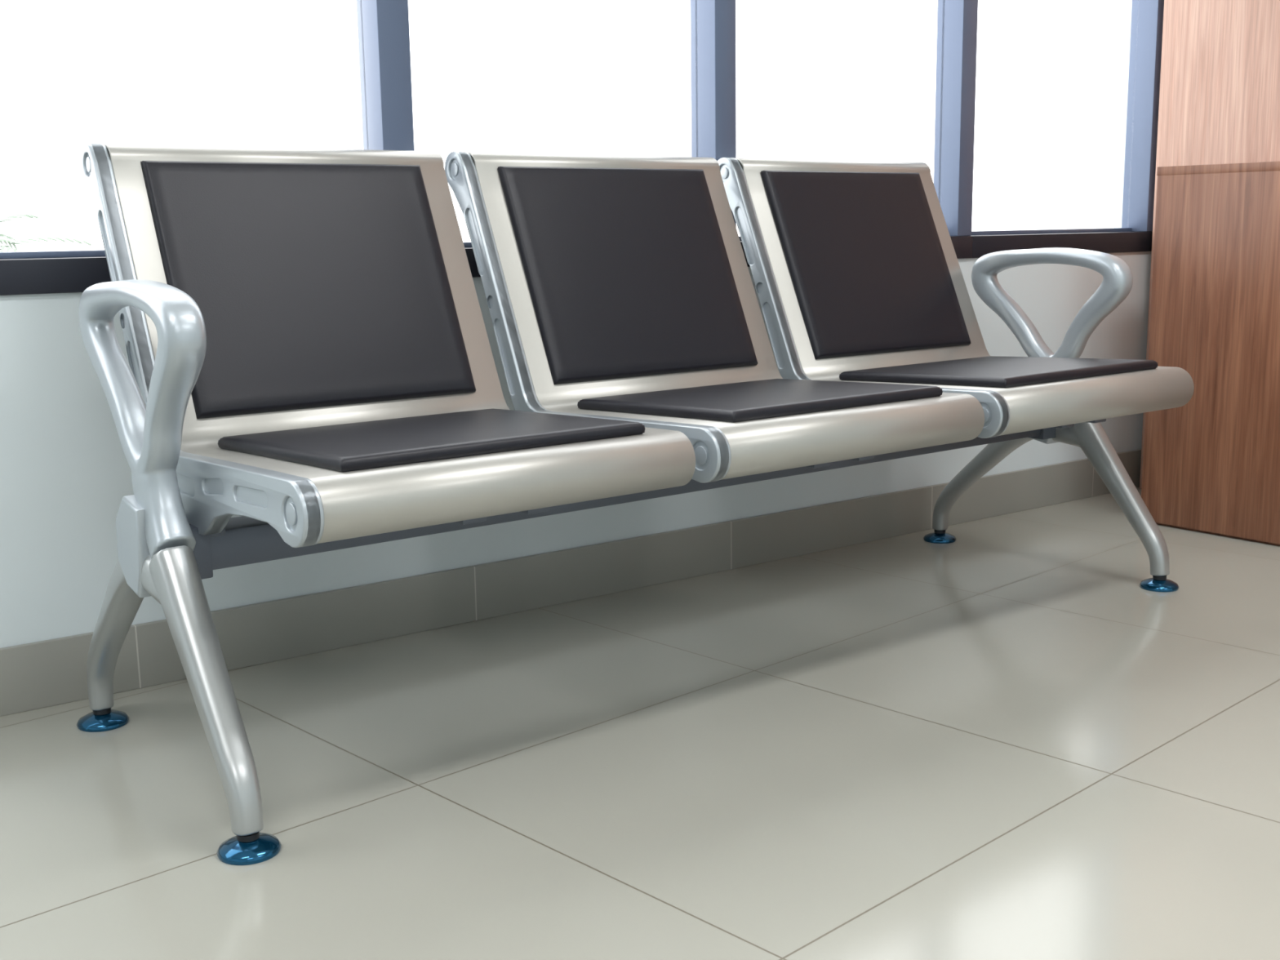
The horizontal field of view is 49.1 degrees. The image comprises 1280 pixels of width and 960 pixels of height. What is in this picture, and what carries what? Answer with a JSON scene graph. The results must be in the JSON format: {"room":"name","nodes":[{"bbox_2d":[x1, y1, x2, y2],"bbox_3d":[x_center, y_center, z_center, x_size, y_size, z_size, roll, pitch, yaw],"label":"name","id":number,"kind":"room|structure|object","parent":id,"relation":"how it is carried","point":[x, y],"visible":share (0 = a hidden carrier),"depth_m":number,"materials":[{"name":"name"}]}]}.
{"room":"waiting room","nodes":[
{"label":"waiting room","id":0,"kind":"room"},
{"bbox_2d":[0,0,1151,648],"bbox_3d":[-0.775,-1.073,2.179,7.950,2.800,0.200,-8,13,-35],"label":"wall","id":1,"kind":"structure","parent":0,"point":[65,472],"depth_m":2.40,"materials":[{"name":"paint"}]},
{"bbox_2d":[0,0,414,295],"bbox_3d":[-0.714,-1.159,2.126,0.727,1.715,0.083,-8,13,-35],"label":"window","id":2,"kind":"structure","parent":1,"relation":"in","point":[383,25],"depth_m":2.37,"materials":[{"name":"metal"}]},
{"bbox_2d":[0,448,1141,715],"bbox_3d":[-0.693,0.267,2.337,7.550,0.104,0.012,-8,13,-35],"label":"baseboard","id":3,"kind":"structure","parent":1,"relation":"attached to","point":[40,674],"depth_m":2.66,"materials":[{"name":"tile"}]},
{"bbox_2d":[463,0,736,277],"bbox_3d":[-0.128,-1.244,2.547,0.726,1.715,0.083,-8,13,-35],"label":"window","id":4,"kind":"structure","parent":1,"relation":"in","point":[713,22],"depth_m":2.80,"materials":[{"name":"metal"}]},
{"bbox_2d":[738,0,977,266],"bbox_3d":[0.456,-1.329,2.967,0.722,1.715,0.083,-8,13,-35],"label":"window","id":5,"kind":"structure","parent":1,"relation":"in","point":[957,20],"depth_m":3.24,"materials":[{"name":"metal"}]},
{"bbox_2d":[970,0,1164,257],"bbox_3d":[1.083,-1.421,3.418,0.835,1.715,0.083,-8,13,-35],"label":"window","id":6,"kind":"structure","parent":1,"relation":"in","point":[1135,233],"depth_m":3.64,"materials":[{"name":"metal"}]},
{"bbox_2d":[0,487,1279,959],"bbox_3d":[0.989,0.723,0.275,8.050,0.100,5.921,-9,13,-37],"label":"floor","id":7,"kind":"structure","parent":0,"point":[994,742],"depth_m":1.85,"materials":[{"name":"tile"}]},
{"bbox_2d":[76,709,281,865],"bbox_3d":[-0.634,0.394,1.877,0.074,0.019,0.636,-9,13,-37],"label":"glide feet","id":8,"kind":"object","parent":7,"relation":"on","point":[233,851],"visible":0.88,"depth_m":1.65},
{"bbox_2d":[86,545,263,835],"bbox_3d":[-0.635,0.224,1.846,0.052,0.314,0.593,-8,13,-36],"label":"bench leg","id":9,"kind":"object","parent":8,"relation":"on","point":[172,577],"visible":0.93,"depth_m":1.70,"materials":[{"name":"silver metal"}]},
{"bbox_2d":[115,494,151,597],"bbox_3d":[-0.638,0.081,1.824,0.060,0.128,0.096,-9,13,-37],"label":"hub cover","id":10,"kind":"object","parent":9,"relation":"attached to","point":[132,547],"visible":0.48,"depth_m":1.79,"materials":[{"name":"silver metal"}]},
{"bbox_2d":[78,279,206,559],"bbox_3d":[-0.639,-0.076,1.800,0.056,0.360,0.384,-9,13,-37],"label":"armrest","id":11,"kind":"object","parent":9,"relation":"on","point":[150,434],"visible":0.98,"depth_m":1.75,"materials":[{"name":"silver metal"}]},
{"bbox_2d":[189,524,213,579],"bbox_3d":[-0.614,0.092,1.847,0.068,0.070,0.092,-9,13,-37],"label":"socket","id":12,"kind":"object","parent":9,"relation":"attached to","point":[202,549],"visible":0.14,"depth_m":1.82,"materials":[{"name":"grey metal"}]},
{"bbox_2d":[210,429,1040,569],"bbox_3d":[0.107,-0.016,2.389,1.840,0.052,0.076,-9,13,-37],"label":"support beam","id":13,"kind":"structure","parent":9,"relation":"attached to","point":[246,540],"depth_m":2.04,"materials":[{"name":"grey metal"}]},
{"bbox_2d":[210,418,1106,537],"bbox_3d":[0.181,-0.044,2.273,1.775,0.054,0.405,-9,13,-37],"label":"brackets","id":14,"kind":"object","parent":13,"relation":"on","point":[548,508],"visible":0.09,"depth_m":1.84,"materials":[{"name":"grey metal"}]},
{"bbox_2d":[80,142,324,547],"bbox_3d":[-0.580,-0.185,1.795,0.025,0.516,0.712,-9,13,-37],"label":"side casting","id":15,"kind":"object","parent":14,"relation":"attached to","point":[212,491],"visible":0.88,"depth_m":1.79,"materials":[{"name":"silver metal"}]},
{"bbox_2d":[104,143,695,543],"bbox_3d":[-0.355,-0.236,1.958,0.539,0.477,0.702,-9,13,-37],"label":"seat shell","id":16,"kind":"object","parent":14,"relation":"on","point":[384,500],"visible":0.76,"depth_m":1.86,"materials":[{"name":"silver metal"}]},
{"bbox_2d":[140,160,475,418],"bbox_3d":[-0.488,-0.298,2.114,0.450,0.358,0.166,-9,13,-37],"label":"pad","id":17,"kind":"object","parent":16,"relation":"on","point":[312,285],"visible":0.97,"depth_m":2.09,"materials":[{"name":"black leather"}]},
{"bbox_2d":[217,408,644,472],"bbox_3d":[-0.285,-0.060,1.897,0.444,0.035,0.386,-9,13,-37],"label":"seat pad","id":18,"kind":"object","parent":16,"relation":"on","point":[359,446],"depth_m":1.81,"materials":[{"name":"black leather"}]},
{"bbox_2d":[444,151,731,483],"bbox_3d":[-0.103,-0.257,2.153,0.025,0.516,0.712,-9,13,-37],"label":"side casting","id":19,"kind":"object","parent":14,"relation":"attached to","point":[711,446],"visible":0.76,"depth_m":2.30,"materials":[{"name":"silver metal"}]},
{"bbox_2d":[466,151,984,479],"bbox_3d":[0.121,-0.309,2.316,0.539,0.477,0.702,-9,13,-37],"label":"seat shell","id":20,"kind":"object","parent":14,"relation":"on","point":[761,446],"visible":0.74,"depth_m":2.30,"materials":[{"name":"silver metal"}]},
{"bbox_2d":[497,166,757,384],"bbox_3d":[-0.012,-0.370,2.471,0.450,0.358,0.166,-9,13,-37],"label":"pad","id":21,"kind":"object","parent":20,"relation":"on","point":[628,272],"visible":1,"depth_m":2.45,"materials":[{"name":"black leather"}]},
{"bbox_2d":[577,378,942,422],"bbox_3d":[0.191,-0.132,2.255,0.444,0.035,0.386,-9,13,-37],"label":"seat pad","id":22,"kind":"object","parent":20,"relation":"on","point":[747,401],"depth_m":2.17,"materials":[{"name":"black leather"}]},
{"bbox_2d":[717,157,1010,438],"bbox_3d":[0.373,-0.329,2.511,0.025,0.516,0.712,-9,13,-37],"label":"side casting","id":23,"kind":"object","parent":14,"relation":"attached to","point":[996,408],"visible":0.57,"depth_m":2.66,"materials":[{"name":"silver metal"}]},
{"bbox_2d":[736,158,1194,435],"bbox_3d":[0.597,-0.381,2.673,0.539,0.477,0.702,-9,13,-37],"label":"seat shell","id":24,"kind":"object","parent":14,"relation":"on","point":[1069,402],"visible":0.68,"depth_m":2.67,"materials":[{"name":"silver metal"}]},
{"bbox_2d":[760,170,970,359],"bbox_3d":[0.464,-0.443,2.829,0.450,0.358,0.166,-9,13,-37],"label":"pad","id":25,"kind":"object","parent":24,"relation":"on","point":[865,260],"visible":1,"depth_m":2.80,"materials":[{"name":"black leather"}]},
{"bbox_2d":[839,355,1157,387],"bbox_3d":[0.667,-0.204,2.613,0.444,0.035,0.386,-9,13,-37],"label":"seat pad","id":26,"kind":"object","parent":24,"relation":"on","point":[995,371],"depth_m":2.52,"materials":[{"name":"black leather"}]},
{"bbox_2d":[93,707,259,842],"bbox_3d":[-0.634,0.380,1.874,0.026,0.022,0.588,-9,13,-37],"label":"stems","id":27,"kind":"object","parent":8,"relation":"on","point":[253,837],"depth_m":1.65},
{"bbox_2d":[923,532,1178,591],"bbox_3d":[0.861,0.167,3.000,0.074,0.019,0.636,-9,13,-37],"label":"glide feet","id":28,"kind":"object","parent":7,"relation":"on","point":[1150,584],"visible":0.98,"depth_m":2.77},
{"bbox_2d":[933,529,1166,580],"bbox_3d":[0.860,0.153,2.997,0.026,0.022,0.588,-9,13,-37],"label":"stems","id":29,"kind":"object","parent":28,"relation":"on","point":[1158,578],"depth_m":2.77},
{"bbox_2d":[932,422,1169,576],"bbox_3d":[0.859,-0.003,2.969,0.057,0.314,0.594,-9,13,-37],"label":"bench leg","id":30,"kind":"object","parent":28,"relation":"on","point":[1092,438],"visible":0.77,"depth_m":2.83,"materials":[{"name":"silver metal"}]},
{"bbox_2d":[1029,426,1055,439],"bbox_3d":[0.827,-0.127,2.930,0.065,0.070,0.092,-9,13,-37],"label":"socket","id":31,"kind":"object","parent":30,"relation":"attached to","point":[1048,433],"visible":0.22,"depth_m":2.89,"materials":[{"name":"grey metal"}]},
{"bbox_2d":[1031,438,1059,444],"bbox_3d":[0.852,-0.145,2.943,0.060,0.128,0.096,-9,13,-37],"label":"hub cover","id":32,"kind":"object","parent":30,"relation":"attached to","point":[1048,441],"visible":0.11,"depth_m":2.92,"materials":[{"name":"silver metal"}]},
{"bbox_2d":[971,247,1133,358],"bbox_3d":[0.844,-0.301,2.915,0.056,0.360,0.384,-9,13,-37],"label":"armrest","id":33,"kind":"object","parent":30,"relation":"attached to","point":[1117,283],"visible":0.76,"depth_m":2.86,"materials":[{"name":"silver metal"}]},
{"bbox_2d":[1139,0,1279,488],"bbox_3d":[2.139,-1.151,3.350,1.005,2.450,1.335,-9,13,-37],"label":"wood panel","id":34,"kind":"object","parent":7,"relation":"on","point":[1220,92],"visible":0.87,"depth_m":3.48,"materials":[{"name":"brown wood"}]},
{"bbox_2d":[1141,161,1279,546],"bbox_3d":[1.798,-0.232,2.830,0.369,0.838,1.491,-9,13,-37],"label":"wood panel","id":35,"kind":"object","parent":7,"relation":"on","point":[1211,462],"visible":0.88,"depth_m":3.17,"materials":[{"name":"brown wood"}]},
{"label":"outside","id":36,"kind":"structure","parent":0,"visible":0},
{"bbox_3d":[-2.469,-0.958,10.866,24.000,0.100,15.250,-9,13,-37],"label":"ground","id":37,"kind":"structure","parent":36,"visible":0},
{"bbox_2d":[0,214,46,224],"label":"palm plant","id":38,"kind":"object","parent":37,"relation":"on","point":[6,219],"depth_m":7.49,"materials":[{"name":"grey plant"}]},
{"bbox_2d":[0,233,96,252],"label":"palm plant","id":39,"kind":"object","parent":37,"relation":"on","point":[5,241],"depth_m":7.67,"materials":[{"name":"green plant"}]}
]}

